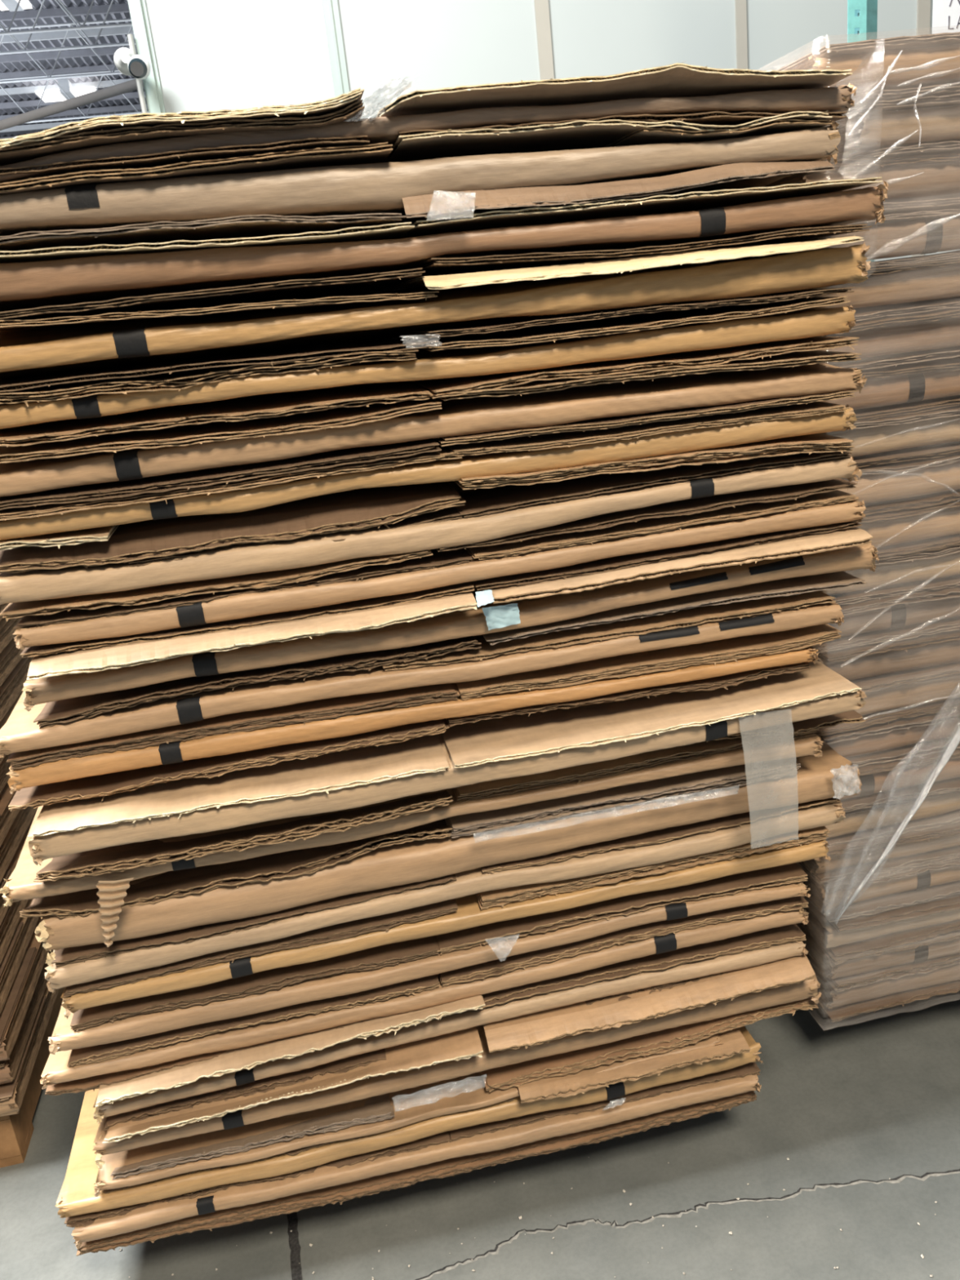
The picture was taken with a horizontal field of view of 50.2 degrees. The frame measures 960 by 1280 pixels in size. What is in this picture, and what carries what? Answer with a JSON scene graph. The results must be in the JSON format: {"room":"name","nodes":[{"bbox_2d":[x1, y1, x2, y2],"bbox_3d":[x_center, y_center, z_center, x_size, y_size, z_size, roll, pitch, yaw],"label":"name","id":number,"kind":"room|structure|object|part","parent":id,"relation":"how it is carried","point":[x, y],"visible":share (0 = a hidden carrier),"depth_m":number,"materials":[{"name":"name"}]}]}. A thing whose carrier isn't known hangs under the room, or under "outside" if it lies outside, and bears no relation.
{"room":"warehouse","nodes":[
{"label":"warehouse","id":0,"kind":"room"},
{"bbox_2d":[0,79,143,130],"bbox_3d":[-3.953,-4.949,9.553,3.197,0.084,0.084,5,22,31],"label":"duct","id":1,"kind":"object","parent":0,"point":[129,86],"visible":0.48,"depth_m":9.40,"materials":[{"name":"grey metal"}]},
{"bbox_2d":[0,0,148,137],"bbox_3d":[-19.949,-13.243,30.316,41.920,0.070,48.000,-9,18,-8],"label":"ceiling","id":2,"kind":"structure","parent":0,"point":[20,66],"depth_m":19.47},
{"bbox_2d":[0,136,15,139],"bbox_3d":[-18.779,-11.399,24.657,42.000,0.108,0.070,-9,18,-8],"label":"purlin","id":3,"kind":"object","parent":2,"relation":"attached to","point":[10,136],"visible":0.02,"depth_m":25.63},
{"bbox_2d":[0,0,31,11],"bbox_3d":[-6.952,-9.529,15.175,0.453,0.241,0.601,-9,18,-8],"label":"skylight","id":4,"kind":"object","parent":2,"relation":"attached to","point":[5,5],"visible":1,"depth_m":15.27,"materials":[{"name":"white paint"}]},
{"bbox_3d":[-7.104,-9.432,15.176,0.127,0.050,0.601,-9,18,-8],"label":"light panel","id":5,"kind":"part","parent":4,"relation":"part of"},
{"bbox_3d":[-6.785,-9.484,15.222,0.127,0.050,0.601,-9,18,-8],"label":"light panel","id":6,"kind":"part","parent":4,"relation":"part of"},
{"bbox_2d":[0,120,84,133],"bbox_3d":[-18.538,-11.021,23.437,42.000,0.108,0.070,-9,18,-8],"label":"purlin","id":7,"kind":"object","parent":2,"relation":"attached to","point":[43,126],"visible":0.02,"depth_m":24.56,"materials":[{"name":"white paint"}]},
{"bbox_2d":[0,64,117,78],"bbox_3d":[-17.576,-9.509,18.555,42.000,0.108,0.070,-9,18,-8],"label":"purlin","id":8,"kind":"object","parent":2,"relation":"attached to","point":[99,68],"visible":0.02,"depth_m":19.90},
{"bbox_2d":[0,3,129,21],"bbox_3d":[-16.855,-8.375,14.894,42.000,0.108,0.070,-9,18,-8],"label":"purlin","id":9,"kind":"object","parent":2,"relation":"attached to","point":[124,7],"visible":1,"depth_m":16.36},
{"bbox_2d":[35,78,96,102],"bbox_3d":[-8.499,-11.343,21.166,1.150,0.241,0.900,-9,18,-8],"label":"skylight","id":10,"kind":"object","parent":2,"relation":"attached to","point":[55,95],"visible":0.74,"depth_m":20.88,"materials":[{"name":"white paint"}]},
{"bbox_3d":[-8.821,-11.218,21.141,0.475,0.050,0.900,-9,18,-8],"label":"light panel","id":11,"kind":"part","parent":10,"relation":"part of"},
{"bbox_3d":[-8.499,-11.343,21.166,0.200,0.241,0.900,-9,18,-8],"label":"frame","id":12,"kind":"part","parent":10,"relation":"part of","materials":[{"name":"white paint"}]},
{"bbox_3d":[-8.162,-11.326,21.238,0.475,0.050,0.900,-9,18,-8],"label":"light panel","id":13,"kind":"part","parent":10,"relation":"part of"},
{"bbox_2d":[0,17,132,83],"bbox_3d":[-16.818,-7.915,15.153,42.019,0.792,0.042,-9,18,-8],"label":"roof truss","id":14,"kind":"object","parent":2,"relation":"attached to","point":[71,24],"visible":0.16,"depth_m":16.63,"materials":[{"name":"metal"}]},
{"bbox_2d":[0,0,132,35],"bbox_3d":[-16.305,-7.108,12.548,42.019,0.792,0.042,-9,18,-8],"label":"roof truss","id":15,"kind":"object","parent":2,"relation":"attached to","point":[8,32],"visible":0.32,"depth_m":14.18,"materials":[{"name":"metal"}]},
{"bbox_2d":[0,26,133,43],"bbox_3d":[-17.095,-8.753,16.115,42.000,0.108,0.070,-9,18,-8],"label":"purlin","id":16,"kind":"object","parent":2,"relation":"attached to","point":[116,30],"visible":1,"depth_m":17.56,"materials":[{"name":"white paint"}]},
{"bbox_2d":[0,0,135,54],"bbox_3d":[-16.491,-7.401,13.493,42.019,0.792,0.042,-9,18,-8],"label":"roof truss","id":17,"kind":"object","parent":2,"relation":"attached to","point":[93,46],"visible":0.22,"depth_m":15.08,"materials":[{"name":"metal"}]},
{"bbox_2d":[0,78,135,95],"bbox_3d":[-17.817,-9.887,19.776,42.000,0.108,0.070,-9,18,-8],"label":"purlin","id":18,"kind":"object","parent":2,"relation":"attached to","point":[26,90],"visible":0.02,"depth_m":21.06,"materials":[{"name":"white paint"}]},
{"bbox_2d":[0,44,137,62],"bbox_3d":[-17.336,-9.131,17.335,42.000,0.108,0.070,-9,18,-8],"label":"purlin","id":19,"kind":"object","parent":2,"relation":"attached to","point":[104,51],"visible":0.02,"depth_m":18.73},
{"bbox_2d":[0,91,145,109],"bbox_3d":[-18.057,-10.265,20.996,42.000,0.108,0.070,-9,18,-8],"label":"purlin","id":20,"kind":"object","parent":2,"relation":"attached to","point":[131,95],"visible":0.02,"depth_m":22.21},
{"bbox_2d":[0,103,147,119],"bbox_3d":[-18.298,-10.643,22.216,42.000,0.108,0.070,-9,18,-8],"label":"purlin","id":21,"kind":"object","parent":2,"relation":"attached to","point":[123,108],"visible":0.02,"depth_m":23.57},
{"bbox_2d":[0,69,148,123],"bbox_3d":[-17.441,-8.894,18.314,42.019,0.792,0.042,-9,18,-8],"label":"roof truss","id":22,"kind":"object","parent":2,"relation":"attached to","point":[116,70],"visible":0.14,"depth_m":19.72,"materials":[{"name":"metal"}]},
{"bbox_2d":[0,990,959,1279],"bbox_3d":[-20.951,-3.816,23.452,57.000,0.001,66.000,-9,18,-8],"label":"floor","id":23,"kind":"structure","parent":0,"point":[855,1104],"depth_m":1.79,"materials":[{"name":"concrete"}]},
{"bbox_2d":[0,986,65,1168],"bbox_3d":[-1.504,0.918,2.336,1.065,0.126,0.900,-9,18,-8],"label":"wooden pallet","id":24,"kind":"object","parent":23,"relation":"on","point":[16,1131],"visible":0.18,"depth_m":2.06,"materials":[{"name":"brown wood"}]},
{"bbox_2d":[0,986,58,1116],"bbox_3d":[-1.522,0.831,2.290,1.155,0.055,0.959,-9,18,-8],"label":"carton","id":25,"kind":"object","parent":24,"relation":"on","point":[11,1094],"visible":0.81,"depth_m":2.05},
{"bbox_2d":[0,949,53,1084],"bbox_3d":[-1.531,0.769,2.283,1.157,0.055,0.957,-9,18,-8],"label":"carton","id":26,"kind":"object","parent":25,"relation":"on","point":[8,1068],"visible":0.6,"depth_m":2.05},
{"bbox_2d":[0,916,48,1061],"bbox_3d":[-1.529,0.714,2.248,1.168,0.055,0.958,-9,18,-8],"label":"carton","id":27,"kind":"object","parent":26,"relation":"on","point":[14,1011],"visible":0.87,"depth_m":2.04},
{"bbox_2d":[0,898,39,1013],"bbox_3d":[-1.543,0.656,2.232,1.152,0.057,0.956,-9,18,-8],"label":"carton","id":28,"kind":"object","parent":27,"relation":"on","point":[11,962],"visible":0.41,"depth_m":2.08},
{"bbox_2d":[0,899,28,964],"bbox_3d":[-1.553,0.593,2.223,1.152,0.054,0.961,-9,18,-8],"label":"carton","id":29,"kind":"object","parent":28,"relation":"on","point":[8,926],"visible":0.21,"depth_m":2.08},
{"bbox_2d":[0,807,38,925],"bbox_3d":[-1.556,0.537,2.197,1.157,0.056,0.956,-9,18,-8],"label":"carton","id":30,"kind":"object","parent":29,"relation":"on","point":[14,861],"visible":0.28,"depth_m":2.13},
{"bbox_2d":[0,806,37,882],"bbox_3d":[-1.561,0.478,2.177,1.159,0.055,0.958,-9,18,-8],"label":"carton","id":31,"kind":"object","parent":30,"relation":"on","point":[17,830],"visible":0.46,"depth_m":2.18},
{"bbox_2d":[0,777,19,846],"bbox_3d":[-1.567,0.417,2.166,1.165,0.055,0.960,-9,18,-8],"label":"carton","id":32,"kind":"object","parent":31,"relation":"on","point":[7,817],"visible":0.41,"depth_m":2.15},
{"bbox_2d":[0,754,11,793],"bbox_3d":[-1.579,0.362,2.138,1.150,0.056,0.958,-9,18,-8],"label":"carton","id":33,"kind":"object","parent":32,"relation":"on","point":[4,766],"visible":0.02,"depth_m":2.21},
{"bbox_2d":[0,690,23,764],"bbox_3d":[-1.578,0.304,2.114,1.163,0.056,0.959,-9,18,-8],"label":"carton","id":34,"kind":"object","parent":33,"relation":"on","point":[6,716],"visible":0.02,"depth_m":2.29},
{"bbox_2d":[0,656,34,722],"bbox_3d":[-1.588,0.246,2.093,1.157,0.055,0.958,-9,18,-8],"label":"carton","id":35,"kind":"object","parent":34,"relation":"on","point":[12,686],"visible":0.35,"depth_m":2.35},
{"bbox_2d":[0,635,25,686],"bbox_3d":[-1.594,0.186,2.078,1.159,0.056,0.959,-9,18,-8],"label":"carton","id":36,"kind":"object","parent":35,"relation":"on","point":[10,656],"visible":0.33,"depth_m":2.34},
{"bbox_2d":[0,616,23,653],"bbox_3d":[-1.599,0.127,2.060,1.163,0.055,0.958,-9,18,-8],"label":"carton","id":37,"kind":"object","parent":36,"relation":"on","point":[6,630],"visible":0.29,"depth_m":2.35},
{"bbox_2d":[0,603,8,620],"bbox_3d":[-1.604,0.068,2.045,1.168,0.056,0.957,-9,18,-8],"label":"carton","id":38,"kind":"object","parent":37,"relation":"on","point":[2,606],"visible":0.08,"depth_m":2.33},
{"bbox_2d":[119,1156,937,1279],"bbox_3d":[0.067,0.991,1.769,1.397,0.004,0.246,-4,18,7],"label":"crumbs","id":39,"kind":"object","parent":23,"relation":"on","point":[624,1191],"visible":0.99,"depth_m":1.73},
{"bbox_2d":[847,0,877,262],"bbox_3d":[1.256,-1.600,3.427,0.177,3.600,0.140,-9,18,-8],"label":"upright","id":40,"kind":"object","parent":23,"relation":"on","point":[865,24],"visible":0.06,"depth_m":3.26,"materials":[{"name":"teal paint"}]},
{"bbox_3d":[1.160,0.531,2.589,0.940,0.126,0.700,-9,18,-8],"label":"wooden pallet","id":41,"kind":"object","parent":23,"relation":"on","visible":0},
{"bbox_2d":[804,953,959,1022],"bbox_3d":[1.159,0.457,2.463,1.197,0.082,0.966,-9,18,-8],"label":"carton","id":42,"kind":"object","parent":41,"relation":"on","point":[837,1004],"visible":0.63,"depth_m":1.96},
{"bbox_2d":[796,922,959,987],"bbox_3d":[1.160,0.389,2.430,1.218,0.080,0.968,-9,18,-8],"label":"carton","id":43,"kind":"object","parent":42,"relation":"on","point":[851,969],"visible":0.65,"depth_m":1.93,"materials":[{"name":"brown cardboard"}]},
{"bbox_2d":[801,893,959,959],"bbox_3d":[1.133,0.324,2.400,1.194,0.082,0.977,-9,18,-8],"label":"carton","id":44,"kind":"object","parent":43,"relation":"on","point":[908,924],"visible":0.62,"depth_m":1.90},
{"bbox_2d":[796,857,959,922],"bbox_3d":[1.123,0.249,2.388,1.206,0.081,0.968,-9,18,-8],"label":"carton","id":45,"kind":"object","parent":44,"relation":"on","point":[917,885],"visible":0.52,"depth_m":1.89,"materials":[{"name":"brown cardboard"}]},
{"bbox_2d":[798,822,959,884],"bbox_3d":[1.119,0.177,2.364,1.236,0.080,0.977,-9,18,-8],"label":"carton","id":46,"kind":"object","parent":45,"relation":"on","point":[913,849],"visible":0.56,"depth_m":1.86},
{"bbox_3d":[1.116,0.173,2.374,1.236,0.053,0.953,-9,18,-8],"label":"folded panel","id":47,"kind":"part","parent":46,"relation":"part of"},
{"bbox_2d":[825,791,959,847],"bbox_3d":[1.108,0.106,2.346,1.245,0.081,0.964,-9,18,-8],"label":"carton","id":48,"kind":"object","parent":46,"relation":"on","point":[880,820],"visible":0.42,"depth_m":1.84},
{"bbox_2d":[836,748,959,812],"bbox_3d":[1.105,0.040,2.310,1.226,0.080,0.967,-9,18,-8],"label":"carton","id":49,"kind":"object","parent":48,"relation":"on","point":[895,780],"visible":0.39,"depth_m":1.81,"materials":[{"name":"brown cardboard"}]},
{"bbox_2d":[818,708,959,767],"bbox_3d":[1.089,-0.035,2.293,1.235,0.080,0.969,-9,18,-8],"label":"carton","id":50,"kind":"object","parent":49,"relation":"on","point":[901,738],"visible":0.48,"depth_m":1.79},
{"bbox_2d":[814,673,959,736],"bbox_3d":[1.089,-0.104,2.268,1.247,0.081,0.970,-9,18,-8],"label":"carton","id":51,"kind":"object","parent":50,"relation":"on","point":[882,705],"visible":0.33,"depth_m":1.77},
{"bbox_2d":[817,630,959,692],"bbox_3d":[1.073,-0.172,2.239,1.210,0.082,0.969,-9,18,-8],"label":"carton","id":52,"kind":"object","parent":51,"relation":"on","point":[879,665],"visible":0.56,"depth_m":1.74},
{"bbox_2d":[810,586,959,653],"bbox_3d":[1.064,-0.243,2.217,1.243,0.081,0.978,-9,18,-8],"label":"carton","id":53,"kind":"object","parent":52,"relation":"on","point":[913,615],"visible":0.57,"depth_m":1.72,"materials":[{"name":"brown cardboard"}]},
{"bbox_2d":[819,545,959,604],"bbox_3d":[1.060,-0.315,2.197,1.218,0.078,0.973,-9,18,-8],"label":"carton","id":54,"kind":"object","parent":53,"relation":"on","point":[935,570],"visible":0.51,"depth_m":1.70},
{"bbox_2d":[856,499,959,558],"bbox_3d":[1.054,-0.385,2.171,1.252,0.080,0.967,-9,18,-8],"label":"carton","id":55,"kind":"object","parent":54,"relation":"on","point":[935,527],"visible":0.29,"depth_m":1.67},
{"bbox_2d":[838,453,959,515],"bbox_3d":[1.029,-0.453,2.146,1.224,0.078,0.965,-9,18,-8],"label":"carton","id":56,"kind":"object","parent":55,"relation":"on","point":[923,482],"visible":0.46,"depth_m":1.65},
{"bbox_2d":[820,405,959,467],"bbox_3d":[1.047,-0.531,2.132,1.227,0.078,0.972,-9,18,-8],"label":"carton","id":57,"kind":"object","parent":56,"relation":"on","point":[935,433],"visible":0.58,"depth_m":1.63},
{"bbox_2d":[819,356,959,422],"bbox_3d":[1.040,-0.601,2.108,1.240,0.079,0.968,-9,18,-8],"label":"carton","id":58,"kind":"object","parent":57,"relation":"on","point":[916,388],"visible":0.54,"depth_m":1.61,"materials":[{"name":"brown cardboard"}]},
{"bbox_3d":[1.038,-0.605,2.114,1.240,0.049,0.953,-9,18,-8],"label":"folded panel","id":59,"kind":"part","parent":58,"relation":"part of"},
{"bbox_2d":[820,307,959,369],"bbox_3d":[1.021,-0.666,2.072,1.224,0.078,0.976,-9,18,-8],"label":"carton","id":60,"kind":"object","parent":58,"relation":"on","point":[885,341],"visible":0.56,"depth_m":1.57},
{"bbox_2d":[804,257,959,321],"bbox_3d":[1.012,-0.740,2.058,1.237,0.078,0.974,-9,18,-8],"label":"carton","id":61,"kind":"object","parent":60,"relation":"on","point":[929,286],"visible":0.52,"depth_m":1.56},
{"bbox_2d":[786,208,959,267],"bbox_3d":[1.003,-0.810,2.036,1.215,0.081,0.968,-9,18,-8],"label":"carton","id":62,"kind":"object","parent":61,"relation":"on","point":[889,238],"visible":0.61,"depth_m":1.54,"materials":[{"name":"brown cardboard"}]},
{"bbox_2d":[764,153,959,215],"bbox_3d":[0.998,-0.885,2.018,1.253,0.079,0.963,-9,18,-8],"label":"carton","id":63,"kind":"object","parent":62,"relation":"on","point":[938,176],"visible":0.45,"depth_m":1.51,"materials":[{"name":"cardboard"}]},
{"bbox_3d":[0.997,-0.887,2.023,1.253,0.052,0.953,-9,18,-8],"label":"folded panel","id":64,"kind":"part","parent":63,"relation":"part of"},
{"bbox_2d":[822,93,959,161],"bbox_3d":[1.024,-0.954,1.987,1.155,0.079,0.976,-9,18,-8],"label":"carton","id":65,"kind":"object","parent":63,"relation":"on","point":[891,129],"visible":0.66,"depth_m":1.49,"materials":[{"name":"cardboard"}]},
{"bbox_2d":[777,31,959,111],"bbox_3d":[0.972,-1.020,1.955,1.213,0.077,0.967,-9,18,-8],"label":"carton","id":66,"kind":"object","parent":65,"relation":"on","point":[869,60],"visible":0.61,"depth_m":1.45,"materials":[{"name":"cardboard"}]},
{"bbox_3d":[0.970,-1.024,1.961,1.213,0.050,0.953,-9,18,-8],"label":"folded panel","id":67,"kind":"part","parent":66,"relation":"part of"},
{"bbox_3d":[1.009,-0.745,2.068,1.237,0.052,0.953,-9,18,-8],"label":"folded panel","id":68,"kind":"part","parent":61,"relation":"part of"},
{"bbox_3d":[1.045,-0.535,2.141,1.227,0.050,0.953,-9,18,-8],"label":"folded panel","id":69,"kind":"part","parent":57,"relation":"part of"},
{"bbox_3d":[1.028,-0.457,2.150,1.224,0.056,0.955,-9,18,-8],"label":"folded panel","id":70,"kind":"part","parent":56,"relation":"part of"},
{"bbox_3d":[1.052,-0.389,2.177,1.252,0.054,0.953,-9,18,-8],"label":"folded panel","id":71,"kind":"part","parent":55,"relation":"part of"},
{"bbox_3d":[1.061,-0.248,2.229,1.243,0.056,0.952,-9,18,-8],"label":"folded panel","id":72,"kind":"part","parent":53,"relation":"part of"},
{"bbox_3d":[1.071,-0.176,2.246,1.210,0.059,0.954,-9,18,-8],"label":"folded panel","id":73,"kind":"part","parent":52,"relation":"part of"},
{"bbox_3d":[1.087,-0.108,2.275,1.246,0.058,0.954,-9,18,-8],"label":"folded panel","id":74,"kind":"part","parent":51,"relation":"part of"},
{"bbox_3d":[1.087,-0.037,2.300,1.235,0.052,0.952,-9,18,-8],"label":"folded panel","id":75,"kind":"part","parent":50,"relation":"part of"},
{"bbox_3d":[1.104,0.035,2.315,1.226,0.053,0.954,-9,18,-8],"label":"folded panel","id":76,"kind":"part","parent":49,"relation":"part of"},
{"bbox_2d":[805,57,959,940],"bbox_3d":[1.092,-0.249,2.067,1.254,1.634,0.762,-9,18,-8],"label":"film","id":77,"kind":"object","parent":42,"relation":"attached to","point":[928,201],"visible":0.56,"depth_m":1.71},
{"bbox_2d":[822,725,959,921],"bbox_3d":[0.742,0.238,1.730,0.343,0.491,0.056,-10,19,-11],"label":"film","id":78,"kind":"object","parent":77,"relation":"attached to","point":[955,740],"visible":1,"depth_m":1.74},
{"bbox_3d":[1.158,0.453,2.469,1.197,0.059,0.953,-9,18,-8],"label":"folded panel","id":79,"kind":"part","parent":42,"relation":"part of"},
{"bbox_2d":[145,0,959,261],"bbox_3d":[4.536,-3.131,5.953,12.437,4.200,0.120,-9,18,-8],"label":"wall","id":80,"kind":"structure","parent":0,"point":[211,55],"depth_m":5.03,"materials":[{"name":"paint"}]},
{"bbox_2d":[113,47,151,79],"bbox_3d":[-1.606,-2.652,4.721,0.129,0.161,0.261,-16,21,-27],"label":"security camera","id":81,"kind":"object","parent":80,"relation":"attached to","point":[126,62],"visible":1,"depth_m":4.67,"materials":[{"name":"white plastic"}]},
{"bbox_3d":[-1.595,-2.644,4.694,0.106,0.085,0.035,6,22,33],"label":"arm","id":82,"kind":"part","parent":81,"relation":"part of","materials":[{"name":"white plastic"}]},
{"bbox_2d":[127,34,147,113],"bbox_3d":[-1.464,-1.468,5.169,0.026,2.805,0.026,-9,18,-8],"label":"conduit","id":83,"kind":"object","parent":80,"relation":"attached to","point":[131,39],"visible":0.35,"depth_m":4.79,"materials":[{"name":"white plastic"}]},
{"bbox_2d":[127,0,165,113],"bbox_3d":[-1.503,-2.147,5.063,0.075,4.200,0.170,-9,18,-8],"label":"trim","id":84,"kind":"structure","parent":80,"relation":"attached to","point":[138,11],"depth_m":4.78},
{"bbox_2d":[321,0,349,97],"bbox_3d":[-0.626,-2.269,5.129,0.072,4.200,0.021,-9,18,-8],"label":"trim","id":85,"kind":"structure","parent":80,"relation":"attached to","point":[331,10],"depth_m":4.93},
{"bbox_2d":[533,0,554,79],"bbox_3d":[0.382,-2.434,5.281,0.069,4.200,0.013,-9,18,-8],"label":"trim","id":86,"kind":"structure","parent":80,"relation":"attached to","point":[544,42],"depth_m":5.09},
{"bbox_2d":[734,0,747,69],"bbox_3d":[1.399,-2.599,5.430,0.056,4.200,0.013,-9,18,-8],"label":"trim","id":87,"kind":"structure","parent":80,"relation":"attached to","point":[740,5],"depth_m":5.26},
{"bbox_2d":[911,0,930,257],"bbox_3d":[2.396,-2.762,5.576,0.069,4.200,0.013,-9,18,-8],"label":"trim","id":88,"kind":"structure","parent":80,"relation":"attached to","point":[923,6],"depth_m":5.40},
{"bbox_2d":[932,0,959,34],"bbox_3d":[2.630,-3.533,5.371,0.550,0.650,0.008,-9,18,-8],"label":"paper sign","id":89,"kind":"object","parent":80,"relation":"attached to","point":[945,13],"visible":0.98,"depth_m":5.41,"materials":[{"name":"white"}]},
{"bbox_3d":[-0.077,0.768,2.300,0.872,0.126,0.700,-9,18,-8],"label":"wooden pallet","id":90,"kind":"object","parent":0,"visible":0},
{"bbox_2d":[71,1074,761,1255],"bbox_3d":[-0.165,0.732,2.139,1.157,0.089,0.968,-9,18,-8],"label":"carton","id":91,"kind":"object","parent":90,"relation":"on","point":[235,1205],"visible":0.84,"depth_m":1.70,"materials":[{"name":"brown cardboard"}]},
{"bbox_2d":[55,1026,763,1227],"bbox_3d":[-0.172,0.675,2.116,1.174,0.096,0.976,-9,18,-8],"label":"carton","id":92,"kind":"object","parent":91,"relation":"on","point":[585,1090],"visible":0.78,"depth_m":1.69,"materials":[{"name":"brown cardboard"}]},
{"bbox_2d":[93,1033,723,1196],"bbox_3d":[-0.181,0.616,2.090,1.043,0.111,0.988,-9,18,-8],"label":"carton","id":93,"kind":"object","parent":92,"relation":"on","point":[468,1092],"visible":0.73,"depth_m":1.67,"materials":[{"name":"cardboard"}]},
{"bbox_2d":[92,954,821,1180],"bbox_3d":[-0.089,0.565,2.092,1.208,0.159,0.987,-9,18,-8],"label":"carton","id":94,"kind":"object","parent":93,"relation":"on","point":[562,1041],"visible":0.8,"depth_m":1.66,"materials":[{"name":"brown cardboard"}]},
{"bbox_2d":[93,940,808,1130],"bbox_3d":[-0.101,0.483,2.067,1.173,0.105,0.983,-9,18,-8],"label":"carton","id":95,"kind":"object","parent":94,"relation":"on","point":[246,1071],"visible":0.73,"depth_m":1.61,"materials":[{"name":"brown cardboard"}]},
{"bbox_2d":[40,907,808,1095],"bbox_3d":[-0.142,0.426,2.057,1.231,0.081,0.958,-9,18,-8],"label":"carton","id":96,"kind":"object","parent":95,"relation":"on","point":[710,940],"visible":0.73,"depth_m":1.63,"materials":[{"name":"brown cardboard"}]},
{"bbox_2d":[47,881,810,1066],"bbox_3d":[-0.133,0.374,2.038,1.205,0.081,0.961,-9,18,-8],"label":"carton","id":97,"kind":"object","parent":96,"relation":"on","point":[108,1040],"visible":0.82,"depth_m":1.60,"materials":[{"name":"brown cardboard"}]},
{"bbox_2d":[60,840,831,1031],"bbox_3d":[-0.104,0.318,2.016,1.209,0.086,0.982,-9,18,-8],"label":"carton","id":98,"kind":"object","parent":97,"relation":"on","point":[468,926],"visible":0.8,"depth_m":1.59,"materials":[{"name":"brown cardboard"}]},
{"bbox_2d":[44,801,845,998],"bbox_3d":[-0.106,0.258,2.011,1.251,0.072,0.959,-9,18,-8],"label":"carton","id":99,"kind":"object","parent":98,"relation":"on","point":[499,888],"visible":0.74,"depth_m":1.57,"materials":[{"name":"cardboard"}]},
{"bbox_2d":[35,737,862,966],"bbox_3d":[-0.096,0.175,1.968,1.269,0.152,0.992,-9,18,-8],"label":"carton","id":100,"kind":"object","parent":99,"relation":"on","point":[113,930],"visible":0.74,"depth_m":1.54,"materials":[{"name":"cardboard"}]},
{"bbox_2d":[0,728,824,919],"bbox_3d":[-0.151,0.137,1.958,1.230,0.104,0.968,-9,18,-8],"label":"carton","id":101,"kind":"object","parent":100,"relation":"on","point":[492,806],"visible":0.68,"depth_m":1.54,"materials":[{"name":"brown cardboard"}]},
{"bbox_2d":[27,660,866,882],"bbox_3d":[-0.083,0.122,1.944,1.252,0.253,1.010,-9,18,-8],"label":"carton","id":102,"kind":"object","parent":101,"relation":"on","point":[118,833],"visible":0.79,"depth_m":1.48,"materials":[{"name":"brown cardboard"}]},
{"bbox_2d":[5,646,819,811],"bbox_3d":[-0.153,-0.023,1.912,1.190,0.082,0.961,-9,18,-8],"label":"carton","id":103,"kind":"object","parent":102,"relation":"on","point":[102,774],"visible":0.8,"depth_m":1.46,"materials":[{"name":"brown cardboard"}]},
{"bbox_2d":[0,591,844,769],"bbox_3d":[-0.135,-0.077,1.902,1.230,0.097,0.966,-9,18,-8],"label":"carton","id":104,"kind":"object","parent":103,"relation":"on","point":[733,631],"visible":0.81,"depth_m":1.47,"materials":[{"name":"brown cardboard"}]},
{"bbox_2d":[22,527,879,728],"bbox_3d":[-0.090,-0.153,1.869,1.228,0.103,0.988,-9,18,-8],"label":"carton","id":105,"kind":"object","parent":104,"relation":"on","point":[78,684],"visible":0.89,"depth_m":1.44,"materials":[{"name":"brown cardboard"}]},
{"bbox_2d":[13,489,866,657],"bbox_3d":[-0.109,-0.227,1.861,1.202,0.072,0.963,-9,18,-8],"label":"carton","id":106,"kind":"object","parent":105,"relation":"on","point":[649,540],"visible":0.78,"depth_m":1.43,"materials":[{"name":"brown cardboard"}]},
{"bbox_2d":[0,451,862,621],"bbox_3d":[-0.127,-0.290,1.837,1.215,0.092,0.965,-9,18,-8],"label":"carton","id":107,"kind":"object","parent":106,"relation":"on","point":[303,540],"visible":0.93,"depth_m":1.39,"materials":[{"name":"brown cardboard"}]},
{"bbox_2d":[0,401,857,550],"bbox_3d":[-0.136,-0.350,1.810,1.201,0.079,0.967,-9,18,-8],"label":"carton","id":108,"kind":"object","parent":107,"relation":"on","point":[795,428],"visible":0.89,"depth_m":1.38,"materials":[{"name":"brown cardboard"}]},
{"bbox_2d":[0,350,866,510],"bbox_3d":[-0.143,-0.418,1.786,1.226,0.079,0.971,-9,18,-8],"label":"carton","id":109,"kind":"object","parent":108,"relation":"on","point":[131,463],"visible":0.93,"depth_m":1.36,"materials":[{"name":"brown cardboard"}]},
{"bbox_2d":[0,295,859,447],"bbox_3d":[-0.155,-0.483,1.766,1.204,0.082,0.967,-9,18,-8],"label":"carton","id":110,"kind":"object","parent":109,"relation":"on","point":[721,335],"visible":0.97,"depth_m":1.35,"materials":[{"name":"brown cardboard"}]},
{"bbox_2d":[0,235,871,391],"bbox_3d":[-0.154,-0.553,1.735,1.228,0.091,0.984,-9,18,-8],"label":"carton","id":111,"kind":"object","parent":110,"relation":"on","point":[44,352],"visible":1,"depth_m":1.34,"materials":[{"name":"brown cardboard"}]},
{"bbox_2d":[0,177,888,319],"bbox_3d":[-0.149,-0.634,1.718,1.243,0.093,0.970,-9,18,-8],"label":"carton","id":112,"kind":"object","parent":111,"relation":"on","point":[40,283],"visible":0.98,"depth_m":1.31,"materials":[{"name":"brown cardboard"}]},
{"bbox_2d":[0,110,840,251],"bbox_3d":[-0.191,-0.694,1.685,1.181,0.103,0.982,-9,18,-8],"label":"carton","id":113,"kind":"object","parent":112,"relation":"on","point":[437,176],"visible":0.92,"depth_m":1.27,"materials":[{"name":"brown cardboard"}]},
{"bbox_2d":[0,60,857,182],"bbox_3d":[-0.192,-0.757,1.662,1.212,0.086,0.988,-9,18,-8],"label":"carton","id":114,"kind":"object","parent":113,"relation":"on","point":[677,91],"visible":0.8,"depth_m":1.24,"materials":[{"name":"cardboard"}]}
]}

